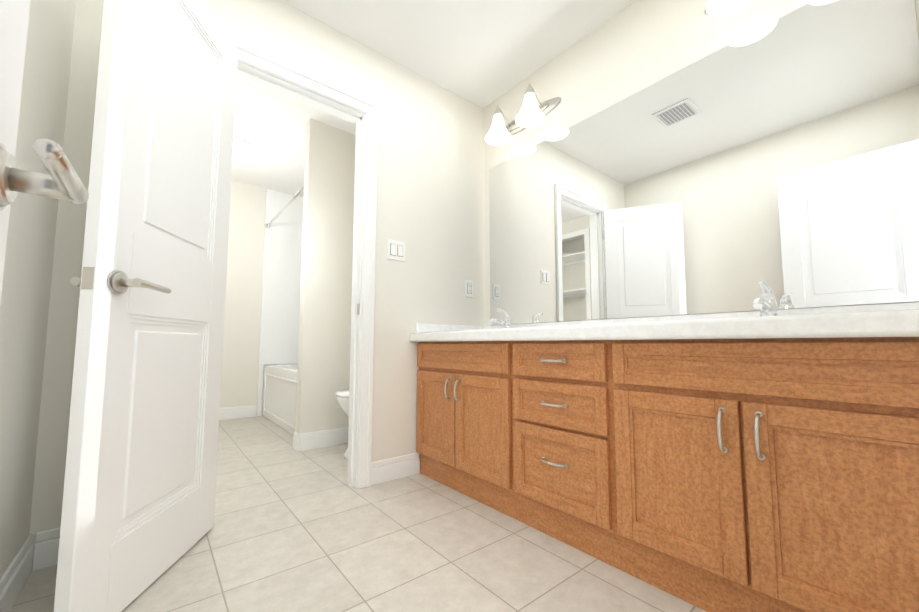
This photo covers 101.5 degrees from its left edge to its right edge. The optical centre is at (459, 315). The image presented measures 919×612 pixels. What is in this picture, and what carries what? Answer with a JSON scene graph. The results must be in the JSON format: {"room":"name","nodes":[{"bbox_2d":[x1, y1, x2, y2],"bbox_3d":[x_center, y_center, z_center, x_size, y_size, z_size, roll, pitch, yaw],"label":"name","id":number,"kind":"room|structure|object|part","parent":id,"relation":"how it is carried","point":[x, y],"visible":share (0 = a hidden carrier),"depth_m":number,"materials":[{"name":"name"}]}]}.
{"room":"bathroom","nodes":[
{"label":"bathroom","id":0,"kind":"room"},
{"bbox_2d":[0,0,75,577],"bbox_3d":[-0.802,-0.443,0.481,0.110,2.440,2.101,4,-6,-39],"label":"wall","id":1,"kind":"structure","parent":0,"point":[26,284],"depth_m":1.08,"materials":[{"name":"paint"}]},
{"bbox_2d":[0,532,40,611],"bbox_3d":[-0.795,0.721,0.480,0.020,0.118,1.970,4,-6,-39],"label":"baseboard","id":2,"kind":"structure","parent":1,"relation":"attached to","point":[25,561],"depth_m":1.11,"materials":[{"name":"white wood"}]},
{"bbox_2d":[0,0,88,304],"bbox_3d":[-0.293,-0.266,0.145,0.169,2.020,0.711,4,-6,-39],"label":"entry door","id":3,"kind":"structure","parent":1,"relation":"in","point":[62,180],"depth_m":0.39,"materials":[{"name":"white wood"}]},
{"bbox_2d":[29,0,483,542],"bbox_3d":[-1.101,-0.351,1.657,3.181,2.440,0.110,4,-6,-39],"label":"wall","id":4,"kind":"structure","parent":0,"point":[429,208],"depth_m":2.14,"materials":[{"name":"paint"}]},
{"bbox_2d":[37,528,59,569],"bbox_3d":[-1.247,0.791,1.369,0.380,0.118,0.015,4,-6,-39],"label":"baseboard","id":5,"kind":"structure","parent":4,"relation":"attached to","point":[40,553],"depth_m":1.26,"materials":[{"name":"white wood"}]},
{"bbox_2d":[54,0,237,611],"bbox_3d":[-0.968,-0.178,1.275,0.170,2.020,0.665,1,-5,-7],"label":"door","id":6,"kind":"structure","parent":4,"relation":"in","point":[137,515],"depth_m":1.13,"materials":[{"name":"white wood"}]},
{"bbox_2d":[228,38,377,488],"bbox_3d":[-0.824,-0.168,1.864,0.806,2.108,0.156,4,-6,-39],"label":"door frame","id":7,"kind":"structure","parent":4,"relation":"attached to","point":[260,69],"depth_m":2.02,"materials":[{"name":"white wood"}]},
{"bbox_2d":[371,452,419,484],"bbox_3d":[-0.355,0.849,2.090,0.315,0.118,0.015,4,-6,-39],"label":"baseboard","id":8,"kind":"structure","parent":4,"relation":"attached to","point":[385,470],"depth_m":2.08,"materials":[{"name":"white wood"}]},
{"bbox_2d":[387,239,404,260],"bbox_3d":[-0.365,-0.379,2.180,0.116,0.116,0.010,4,-6,-39],"label":"switch plate","id":9,"kind":"object","parent":4,"relation":"attached to","point":[395,249],"visible":1,"depth_m":2.18,"materials":[{"name":"white plastic"}]},
{"bbox_2d":[414,323,481,332],"bbox_3d":[-0.049,0.088,2.391,0.532,0.056,0.020,4,-6,-39],"label":"backsplash","id":10,"kind":"structure","parent":4,"relation":"attached to","point":[420,327],"depth_m":2.32,"materials":[{"name":"white stone"}]},
{"bbox_2d":[465,279,472,296],"bbox_3d":[0.066,-0.181,2.516,0.070,0.116,0.010,4,-6,-39],"label":"electrical outlet plate","id":11,"kind":"object","parent":4,"relation":"attached to","point":[468,288],"visible":1,"depth_m":2.51,"materials":[{"name":"white plastic"}]},
{"bbox_2d":[220,180,303,415],"bbox_3d":[-2.638,-0.198,3.633,3.290,2.440,0.126,4,-6,-39],"label":"wall","id":12,"kind":"structure","parent":0,"point":[241,337],"depth_m":3.99,"materials":[{"name":"paint"}]},
{"bbox_2d":[219,405,256,419],"bbox_3d":[-2.763,0.946,3.373,1.685,0.118,0.015,4,-6,-39],"label":"baseboard","id":13,"kind":"structure","parent":12,"relation":"attached to","point":[226,413],"depth_m":3.79,"materials":[{"name":"white wood"}]},
{"bbox_2d":[264,186,303,228],"bbox_3d":[-1.611,-1.010,3.488,0.056,0.056,1.496,4,-6,-39],"label":"rail","id":14,"kind":"object","parent":12,"relation":"attached to","point":[294,197],"visible":0.58,"depth_m":3.48,"materials":[{"name":"silver metal"}]},
{"bbox_2d":[295,118,355,438],"bbox_3d":[-0.794,-0.240,3.060,0.931,2.440,0.100,4,-6,-39],"label":"wall","id":15,"kind":"structure","parent":0,"point":[323,367],"depth_m":2.83,"materials":[{"name":"paint"}]},
{"bbox_2d":[294,427,347,450],"bbox_3d":[-0.771,0.914,2.926,0.945,0.118,0.030,4,-6,-39],"label":"baseboard","id":16,"kind":"structure","parent":15,"relation":"attached to","point":[319,439],"depth_m":2.72,"materials":[{"name":"white wood"}]},
{"bbox_2d":[10,416,705,611],"bbox_3d":[-1.185,0.912,1.833,3.400,0.050,4.890,4,-6,-39],"label":"floor","id":17,"kind":"structure","parent":0,"point":[293,530],"depth_m":1.32,"materials":[{"name":"tile"}]},
{"bbox_2d":[262,364,297,435],"bbox_3d":[-1.272,0.763,3.634,0.843,0.530,1.504,4,-6,-39],"label":"bathtub","id":18,"kind":"object","parent":17,"relation":"on","point":[279,394],"visible":0.31,"depth_m":3.42,"materials":[{"name":"white ceramic"}]},
{"bbox_2d":[335,389,348,459],"bbox_3d":[-0.501,0.550,2.669,0.755,0.805,0.450,4,-6,-39],"label":"toilet","id":19,"kind":"object","parent":17,"relation":"on","point":[342,396],"visible":0.06,"depth_m":2.42,"materials":[{"name":"white ceramic"}]},
{"bbox_2d":[410,329,918,611],"bbox_3d":[0.565,0.489,1.591,0.582,0.760,1.984,4,-6,-39],"label":"bathroom vanity","id":20,"kind":"object","parent":17,"relation":"on","point":[765,458],"depth_m":1.05,"materials":[{"name":"brown wood"}]},
{"bbox_2d":[410,305,918,340],"bbox_3d":[0.562,0.083,1.620,0.592,0.055,1.984,4,-6,-39],"label":"countertop","id":21,"kind":"structure","parent":20,"relation":"on","point":[841,318],"depth_m":1.03,"materials":[{"name":"white stone"}]},
{"bbox_2d":[231,0,633,196],"bbox_3d":[-1.181,-1.571,2.029,3.400,0.050,4.890,4,-6,-39],"label":"ceiling","id":22,"kind":"structure","parent":0,"point":[483,54],"depth_m":2.16,"materials":[{"name":"paint"}]},
{"bbox_2d":[233,136,250,157],"bbox_3d":[-1.935,-1.396,3.168,0.308,0.122,0.308,4,-6,-39],"label":"light","id":23,"kind":"object","parent":22,"relation":"attached to","point":[242,140],"depth_m":3.14,"materials":[{"name":"white"}]},
{"bbox_3d":[-1.935,-1.395,3.168,0.296,0.084,0.296,4,-6,-39],"label":"ceiling light shade over the tub","id":24,"kind":"part","parent":23,"relation":"part of","materials":[{"name":"white glass"}]},
{"bbox_2d":[483,0,918,325],"bbox_3d":[0.045,-0.255,2.850,0.110,2.440,4.725,4,-6,-39],"label":"wall","id":25,"kind":"structure","parent":0,"point":[633,47],"depth_m":1.91,"materials":[{"name":"paint"}]},
{"bbox_2d":[485,82,560,144],"bbox_3d":[0.343,-1.246,2.307,0.210,0.232,0.520,4,-6,-39],"label":"sconce","id":26,"kind":"object","parent":25,"relation":"attached to","point":[545,108],"depth_m":2.25,"materials":[{"name":"white glass"}]},
{"bbox_3d":[0.246,-1.198,2.392,0.172,0.150,0.172,4,-6,-39],"label":"sconce shade","id":27,"kind":"part","parent":26,"relation":"part of","materials":[{"name":"white glass"}]},
{"bbox_3d":[0.410,-1.214,2.191,0.172,0.150,0.172,4,-6,-39],"label":"sconce shade","id":28,"kind":"part","parent":26,"relation":"part of","materials":[{"name":"white glass"}]},
{"bbox_2d":[482,302,918,328],"bbox_3d":[0.784,0.043,1.804,0.020,0.056,1.984,4,-6,-39],"label":"backsplash","id":29,"kind":"structure","parent":25,"relation":"attached to","point":[897,305],"depth_m":1.41,"materials":[{"name":"white stone"}]},
{"bbox_2d":[489,0,918,324],"bbox_3d":[0.800,-0.530,1.845,0.006,1.086,1.875,4,-6,-39],"label":"vanity mirror","id":30,"kind":"object","parent":25,"relation":"attached to","point":[780,156],"visible":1,"depth_m":1.48,"materials":[{"name":"clear glass"}]},
{"bbox_2d":[706,0,752,16],"bbox_3d":[1.033,-1.273,1.424,0.172,0.150,0.172,4,-6,-39],"label":"shade","id":31,"kind":"object","parent":25,"relation":"attached to","point":[718,8],"visible":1,"depth_m":1.48,"materials":[{"name":"white glass"}]}
]}

